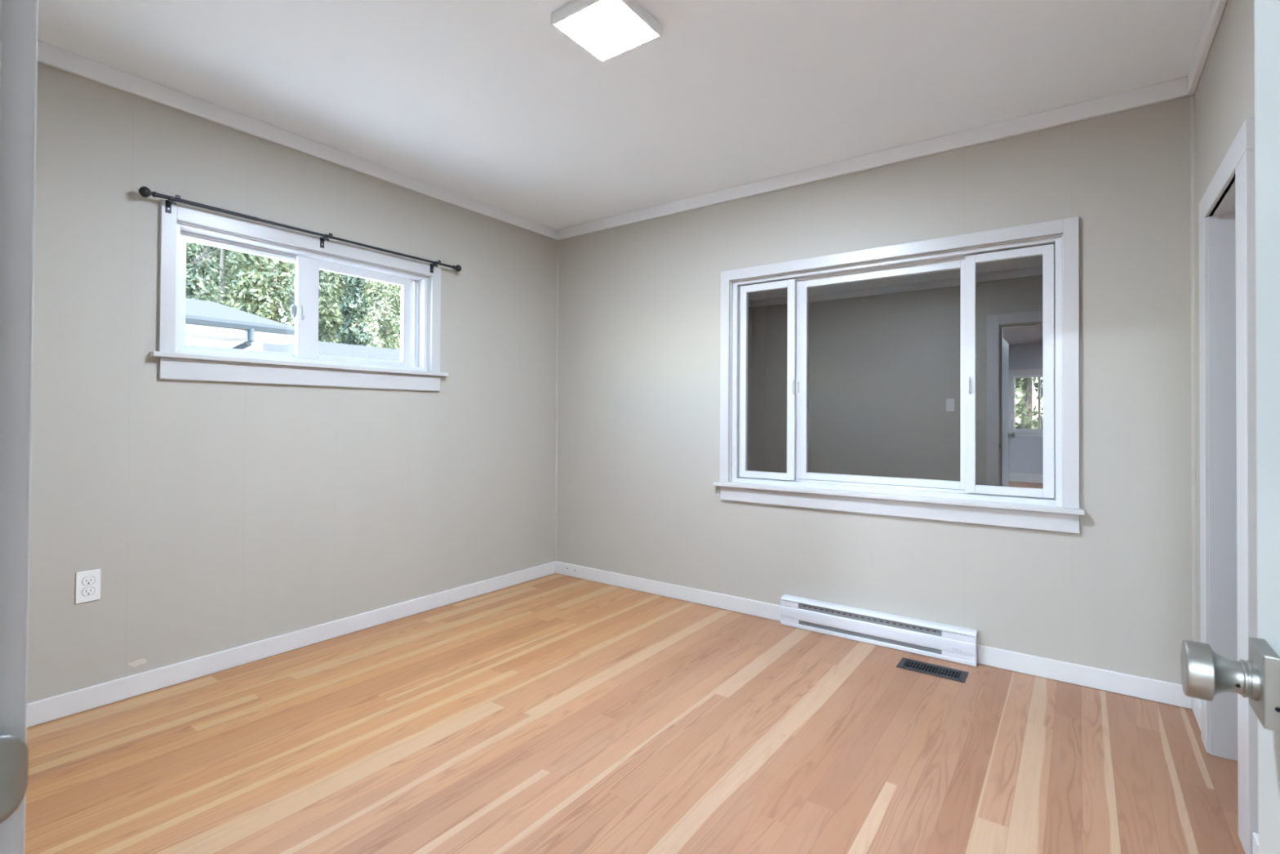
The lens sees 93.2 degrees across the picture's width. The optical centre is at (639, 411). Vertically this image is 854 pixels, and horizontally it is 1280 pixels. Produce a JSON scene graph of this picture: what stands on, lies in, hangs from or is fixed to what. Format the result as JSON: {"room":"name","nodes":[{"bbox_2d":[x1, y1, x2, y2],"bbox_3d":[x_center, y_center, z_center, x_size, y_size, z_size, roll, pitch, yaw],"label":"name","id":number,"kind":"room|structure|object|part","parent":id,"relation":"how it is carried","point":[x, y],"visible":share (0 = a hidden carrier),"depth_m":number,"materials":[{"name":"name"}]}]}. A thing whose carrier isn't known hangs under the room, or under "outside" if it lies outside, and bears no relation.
{"room":"empty bedroom","nodes":[
{"label":"empty bedroom","id":0,"kind":"room"},
{"bbox_2d":[0,0,28,822],"bbox_3d":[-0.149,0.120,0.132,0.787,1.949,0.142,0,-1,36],"label":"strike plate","id":1,"kind":"structure","parent":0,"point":[14,751],"depth_m":0.40,"materials":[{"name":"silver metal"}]},
{"bbox_3d":[-0.432,0.240,0.375,0.008,0.058,0.078,0,-1,30],"label":"strike plate","id":2,"kind":"part","parent":1,"relation":"part of","materials":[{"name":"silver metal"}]},
{"bbox_2d":[26,61,556,702],"bbox_3d":[-1.571,-0.058,3.031,0.140,2.470,3.156,0,-1,36],"label":"wall","id":3,"kind":"structure","parent":0,"point":[214,517],"depth_m":2.64,"materials":[{"name":"paint"}]},
{"bbox_2d":[75,568,101,604],"bbox_3d":[-2.048,0.649,2.246,0.008,0.115,0.070,0,-1,36],"label":"electrical outlet","id":4,"kind":"object","parent":3,"relation":"attached to","point":[87,582],"visible":1,"depth_m":2.24,"materials":[{"name":"plastic"}]},
{"bbox_2d":[82,586,94,595],"bbox_3d":[-2.046,0.669,2.245,0.003,0.028,0.034,0,-1,36],"label":"receptacle","id":5,"kind":"object","parent":4,"relation":"attached to","point":[86,591],"depth_m":2.24,"materials":[{"name":"plastic"}]},
{"bbox_2d":[82,576,94,585],"bbox_3d":[-2.046,0.630,2.245,0.003,0.028,0.034,0,-1,36],"label":"receptacle","id":6,"kind":"object","parent":4,"relation":"attached to","point":[86,580],"depth_m":2.24,"materials":[{"name":"plastic"}]},
{"bbox_2d":[26,560,556,727],"bbox_3d":[-1.479,1.075,3.023,0.014,0.082,3.036,0,-1,36],"label":"baseboard","id":7,"kind":"structure","parent":3,"relation":"attached to","point":[46,709],"depth_m":2.67,"materials":[{"name":"paint"}]},
{"bbox_2d":[36,40,558,239],"bbox_3d":[-1.464,-1.258,3.045,0.020,0.070,3.036,0,-1,36],"label":"trim","id":8,"kind":"structure","parent":3,"relation":"attached to","point":[47,54],"depth_m":2.69,"materials":[{"name":"paint"}]},
{"bbox_2d":[150,199,448,391],"bbox_3d":[-1.570,-0.480,2.980,0.162,0.717,1.372,0,-1,36],"label":"window","id":9,"kind":"structure","parent":3,"relation":"in","point":[417,369],"depth_m":2.89,"materials":[{"name":"white paint"}]},
{"bbox_3d":[-1.804,-0.501,2.750,0.030,0.496,0.515,0,-1,36],"label":"fixed sash","id":10,"kind":"part","parent":9,"relation":"part of","materials":[{"name":"white plastic"}]},
{"bbox_3d":[-1.541,-0.218,2.955,0.087,0.021,1.372,0,-1,36],"label":"sill","id":11,"kind":"part","parent":9,"relation":"part of","materials":[{"name":"white paint"}]},
{"bbox_2d":[138,186,462,273],"bbox_3d":[-1.494,-0.825,2.941,0.054,0.072,1.501,0,-1,36],"label":"curtain rod","id":12,"kind":"object","parent":9,"relation":"attached to","point":[144,192],"visible":1,"depth_m":2.69,"materials":[{"name":"black paint"}]},
{"bbox_3d":[-1.600,-0.499,2.988,0.104,0.560,1.210,0,-1,36],"label":"frame","id":13,"kind":"part","parent":9,"relation":"part of","materials":[{"name":"white plastic"}]},
{"bbox_3d":[-1.613,-0.477,2.902,0.022,0.079,0.008,0,-1,36],"label":"handle","id":14,"kind":"part","parent":9,"relation":"part of","materials":[{"name":"white plastic"}]},
{"bbox_3d":[-1.468,-0.494,3.139,0.028,0.492,0.599,0,-1,36],"label":"sliding sash","id":15,"kind":"part","parent":9,"relation":"part of","materials":[{"name":"white plastic"}]},
{"bbox_2d":[554,240,559,560],"bbox_3d":[-0.586,-0.077,4.260,0.011,2.257,0.011,0,-1,36],"label":"trim","id":16,"kind":"structure","parent":3,"relation":"attached to","point":[557,241],"depth_m":4.26,"materials":[{"name":"paint"}]},
{"bbox_2d":[37,0,1212,229],"bbox_3d":[0.137,-1.345,1.897,4.240,0.100,3.296,0,-1,36],"label":"ceiling","id":17,"kind":"structure","parent":0,"point":[486,101],"depth_m":2.32,"materials":[{"name":"paint"}]},
{"bbox_2d":[550,0,662,62],"bbox_3d":[-0.108,-1.276,2.002,0.264,0.038,0.264,0,-1,36],"label":"recessed light","id":18,"kind":"object","parent":17,"relation":"in","point":[606,29],"visible":1,"depth_m":1.98,"materials":[{"name":"white plastic"}]},
{"bbox_2d":[24,573,1245,853],"bbox_3d":[0.138,1.143,1.774,4.100,0.060,3.156,0,-1,36],"label":"floor","id":19,"kind":"structure","parent":0,"point":[555,713],"depth_m":1.98,"materials":[{"name":"brown wood"}]},
{"bbox_2d":[896,657,968,682],"bbox_3d":[1.274,1.124,2.640,0.268,0.009,0.124,0,-1,36],"label":"floor vent","id":20,"kind":"object","parent":19,"relation":"in","point":[940,671],"visible":1,"depth_m":2.63,"materials":[{"name":"brown metal"}]},
{"bbox_3d":[1.274,1.123,2.640,0.216,0.009,0.007,0,-1,36],"label":"damper lever","id":21,"kind":"part","parent":20,"relation":"part of","materials":[{"name":"brown metal"}]},
{"bbox_2d":[556,95,1191,684],"bbox_3d":[1.056,-0.042,3.160,4.240,2.470,0.140,0,-1,36],"label":"wall","id":22,"kind":"structure","parent":0,"point":[639,303],"depth_m":2.85,"materials":[{"name":"paint"}]},
{"bbox_2d":[558,76,1187,239],"bbox_3d":[0.765,-1.243,3.290,3.299,0.070,0.020,0,-1,36],"label":"trim","id":23,"kind":"structure","parent":22,"relation":"attached to","point":[1177,88],"depth_m":2.87,"materials":[{"name":"paint"}]},
{"bbox_2d":[555,560,1191,708],"bbox_3d":[0.753,1.090,3.269,3.311,0.082,0.015,0,-1,36],"label":"baseboard","id":24,"kind":"structure","parent":22,"relation":"attached to","point":[1166,692],"depth_m":2.64,"materials":[{"name":"paint"}]},
{"bbox_2d":[780,594,977,666],"bbox_3d":[1.132,1.057,2.965,0.914,0.146,0.062,0,-1,36],"label":"baseboard heater","id":25,"kind":"object","parent":22,"relation":"attached to","point":[957,644],"visible":1,"depth_m":2.91,"materials":[{"name":"metal"}]},
{"bbox_2d":[799,603,942,636],"bbox_3d":[1.107,1.014,2.965,0.678,0.039,0.007,0,-1,36],"label":"grille","id":26,"kind":"object","parent":25,"relation":"attached to","point":[913,628],"depth_m":2.94,"materials":[{"name":"white metal"}]},
{"bbox_2d":[799,620,942,654],"bbox_3d":[1.108,1.100,2.966,0.678,0.026,0.004,0,-1,36],"label":"grille","id":27,"kind":"object","parent":25,"relation":"attached to","point":[831,628],"depth_m":2.94,"materials":[{"name":"white metal"}]},
{"bbox_2d":[713,216,1084,533],"bbox_3d":[1.168,-0.149,3.044,1.720,1.312,0.170,0,-1,36],"label":"window","id":28,"kind":"structure","parent":22,"relation":"in","point":[1055,507],"depth_m":2.86,"materials":[{"name":"white paint"}]},
{"bbox_3d":[0.713,-0.171,3.391,0.329,1.096,0.026,0,-1,36],"label":"sliding sash","id":29,"kind":"part","parent":28,"relation":"part of","materials":[{"name":"white plastic"}]},
{"bbox_3d":[0.829,-0.129,3.279,0.008,0.079,0.022,0,-1,36],"label":"handle","id":30,"kind":"part","parent":28,"relation":"part of","materials":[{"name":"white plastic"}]},
{"bbox_3d":[1.200,-0.174,3.081,0.834,1.083,0.032,0,-1,36],"label":"fixed sash","id":31,"kind":"part","parent":28,"relation":"part of","materials":[{"name":"white plastic"}]},
{"bbox_3d":[1.146,0.416,3.012,1.720,0.022,0.105,0,-1,36],"label":"sill","id":32,"kind":"part","parent":28,"relation":"part of","materials":[{"name":"white paint"}]},
{"bbox_3d":[1.513,-0.119,2.782,0.008,0.079,0.022,0,-1,36],"label":"handle","id":33,"kind":"part","parent":28,"relation":"part of","materials":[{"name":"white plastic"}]},
{"bbox_3d":[1.649,-0.173,2.711,0.341,1.096,0.026,0,-1,36],"label":"sliding sash","id":34,"kind":"part","parent":28,"relation":"part of","materials":[{"name":"white plastic"}]},
{"bbox_2d":[747,255,1043,488],"bbox_3d":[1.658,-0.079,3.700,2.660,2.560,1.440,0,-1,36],"label":"window glass","id":35,"kind":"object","parent":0,"point":[884,354],"depth_m":4.32,"materials":[{"name":"clear glass"}]},
{"bbox_2d":[1194,0,1254,641],"bbox_3d":[1.233,-0.093,0.997,0.110,2.410,3.156,0,-1,36],"label":"wall","id":36,"kind":"structure","parent":0,"point":[1224,92],"depth_m":1.91,"materials":[{"name":"paint"}]},
{"bbox_2d":[1190,93,1196,641],"bbox_3d":[2.108,-0.082,2.305,0.011,2.257,0.011,0,-1,36],"label":"trim","id":37,"kind":"structure","parent":36,"relation":"attached to","point":[1192,96],"depth_m":2.30,"materials":[{"name":"paint"}]},
{"bbox_2d":[1187,0,1226,96],"bbox_3d":[1.222,-1.262,1.095,0.020,0.070,3.036,0,-1,36],"label":"trim","id":38,"kind":"structure","parent":36,"relation":"attached to","point":[1216,8],"depth_m":2.02,"materials":[{"name":"paint"}]},
{"bbox_2d":[1208,174,1237,760],"bbox_3d":[1.783,0.230,1.764,0.122,1.783,0.480,0,-1,36],"label":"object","id":39,"kind":"structure","parent":36,"relation":"attached to","point":[1221,224],"depth_m":1.97,"materials":[{"name":"white paint"}]},
{"bbox_2d":[1191,697,1258,853],"bbox_3d":[1.212,1.070,1.070,0.014,0.082,3.036,0,-1,36],"label":"baseboard","id":40,"kind":"structure","parent":36,"relation":"attached to","point":[1196,703],"depth_m":2.15,"materials":[{"name":"paint"}]},
{"bbox_2d":[1199,117,1257,853],"bbox_3d":[1.733,0.197,1.795,0.020,1.849,0.730,0,-1,36],"label":"trim","id":41,"kind":"structure","parent":36,"relation":"attached to","point":[1239,161],"depth_m":1.54,"materials":[{"name":"white paint"}]},
{"bbox_3d":[-1.054,-0.108,0.781,3.339,2.410,0.120,0,-1,36],"label":"wall","id":42,"kind":"structure","parent":0,"visible":0},
{"bbox_2d":[0,0,38,853],"bbox_3d":[-0.113,0.080,0.181,0.951,2.029,0.019,0,-1,36],"label":"trim","id":43,"kind":"structure","parent":42,"relation":"attached to","point":[19,17],"depth_m":0.41,"materials":[{"name":"white paint"}]},
{"bbox_2d":[1180,0,1279,853],"bbox_3d":[0.369,0.136,0.289,0.094,1.912,0.730,0,-1,35],"label":"door","id":44,"kind":"structure","parent":42,"relation":"in","point":[1206,674],"depth_m":0.53,"materials":[{"name":"paint"}]},
{"bbox_3d":[0.520,0.236,0.543,0.049,0.050,0.050,0,-1,36],"label":"knob","id":45,"kind":"part","parent":44,"relation":"part of","materials":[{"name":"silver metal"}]},
{"label":"outside","id":46,"kind":"structure","parent":0,"visible":0},
{"bbox_3d":[-15.615,1.855,24.416,72.000,0.200,75.000,0,-1,36],"label":"yard","id":47,"kind":"structure","parent":46,"visible":0},
{"bbox_2d":[186,241,203,299],"bbox_3d":[-12.095,-2.467,16.023,2.130,8.316,2.044,1,-1,-43],"label":"fir tree","id":48,"kind":"object","parent":47,"relation":"on","point":[193,282],"visible":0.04,"depth_m":15.98,"materials":[{"name":"green plant"}]},
{"bbox_2d":[191,244,221,301],"bbox_3d":[-13.818,-2.903,18.371,2.852,9.217,2.368,0,-1,15],"label":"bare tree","id":49,"kind":"object","parent":47,"relation":"on","point":[199,257],"visible":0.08,"depth_m":18.42,"materials":[{"name":"green plant"}]},
{"bbox_2d":[194,245,231,300],"bbox_3d":[-17.976,-5.329,25.505,3.937,14.166,3.888,0,-1,36],"label":"fir tree","id":50,"kind":"object","parent":47,"relation":"on","point":[211,248],"visible":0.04,"depth_m":25.04,"materials":[{"name":"green plant"}]},
{"bbox_2d":[191,244,239,306],"bbox_3d":[-15.576,-3.879,22.340,3.108,11.230,3.150,0,-1,36],"label":"leafy tree","id":51,"kind":"object","parent":47,"relation":"on","point":[223,296],"visible":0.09,"depth_m":22.34,"materials":[{"name":"green plant"}]},
{"bbox_2d":[185,297,294,351],"bbox_3d":[-9.488,-0.191,8.382,6.300,3.636,6.200,0,-1,36],"label":"neighboring house","id":52,"kind":"structure","parent":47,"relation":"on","point":[207,323],"depth_m":8.63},
{"bbox_2d":[224,249,295,327],"bbox_3d":[-10.974,-2.090,17.924,2.360,7.613,1.892,1,-1,-20],"label":"leafy tree","id":53,"kind":"object","parent":47,"relation":"on","point":[251,284],"visible":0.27,"depth_m":17.55,"materials":[{"name":"green plant"}]},
{"bbox_2d":[231,253,295,326],"bbox_3d":[-12.614,-2.696,20.519,2.634,8.861,2.251,0,-1,36],"label":"leafy tree","id":54,"kind":"object","parent":47,"relation":"on","point":[278,278],"visible":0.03,"depth_m":20.10,"materials":[{"name":"green plant"}]},
{"bbox_2d":[279,269,346,341],"bbox_3d":[-15.280,-5.444,29.012,3.644,14.496,3.954,0,-1,23],"label":"leafy tree","id":55,"kind":"object","parent":47,"relation":"on","point":[324,274],"visible":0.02,"depth_m":28.27,"materials":[{"name":"green plant"}]},
{"bbox_2d":[318,270,335,342],"bbox_3d":[-13.456,-3.775,24.991,2.926,11.098,2.902,0,-1,23],"label":"fir tree","id":56,"kind":"object","parent":47,"relation":"on","point":[322,280],"visible":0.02,"depth_m":25.00,"materials":[{"name":"green plant"}]},
{"bbox_2d":[262,341,399,361],"bbox_3d":[-7.219,0.001,15.815,5.300,3.428,7.100,0,-1,36],"label":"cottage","id":57,"kind":"structure","parent":47,"relation":"on","point":[328,348],"depth_m":14.22,"materials":[{"name":"white"}]},
{"bbox_2d":[333,274,374,346],"bbox_3d":[-9.194,-2.508,19.578,2.050,8.503,2.090,0,-1,36],"label":"fir tree","id":58,"kind":"object","parent":47,"relation":"on","point":[353,331],"visible":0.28,"depth_m":19.40,"materials":[{"name":"green plant"}]},
{"bbox_2d":[318,271,391,347],"bbox_3d":[-10.742,-3.118,22.618,2.698,9.767,2.583,1,-1,-24],"label":"leafy tree","id":59,"kind":"object","parent":47,"relation":"on","point":[332,321],"visible":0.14,"depth_m":22.21,"materials":[{"name":"green plant"}]},
{"bbox_2d":[351,280,400,349],"bbox_3d":[-11.755,-3.922,27.893,2.813,11.470,3.170,0,-1,36],"label":"leafy tree","id":60,"kind":"object","parent":47,"relation":"on","point":[391,332],"visible":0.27,"depth_m":27.47,"materials":[{"name":"green plant"}]}
]}

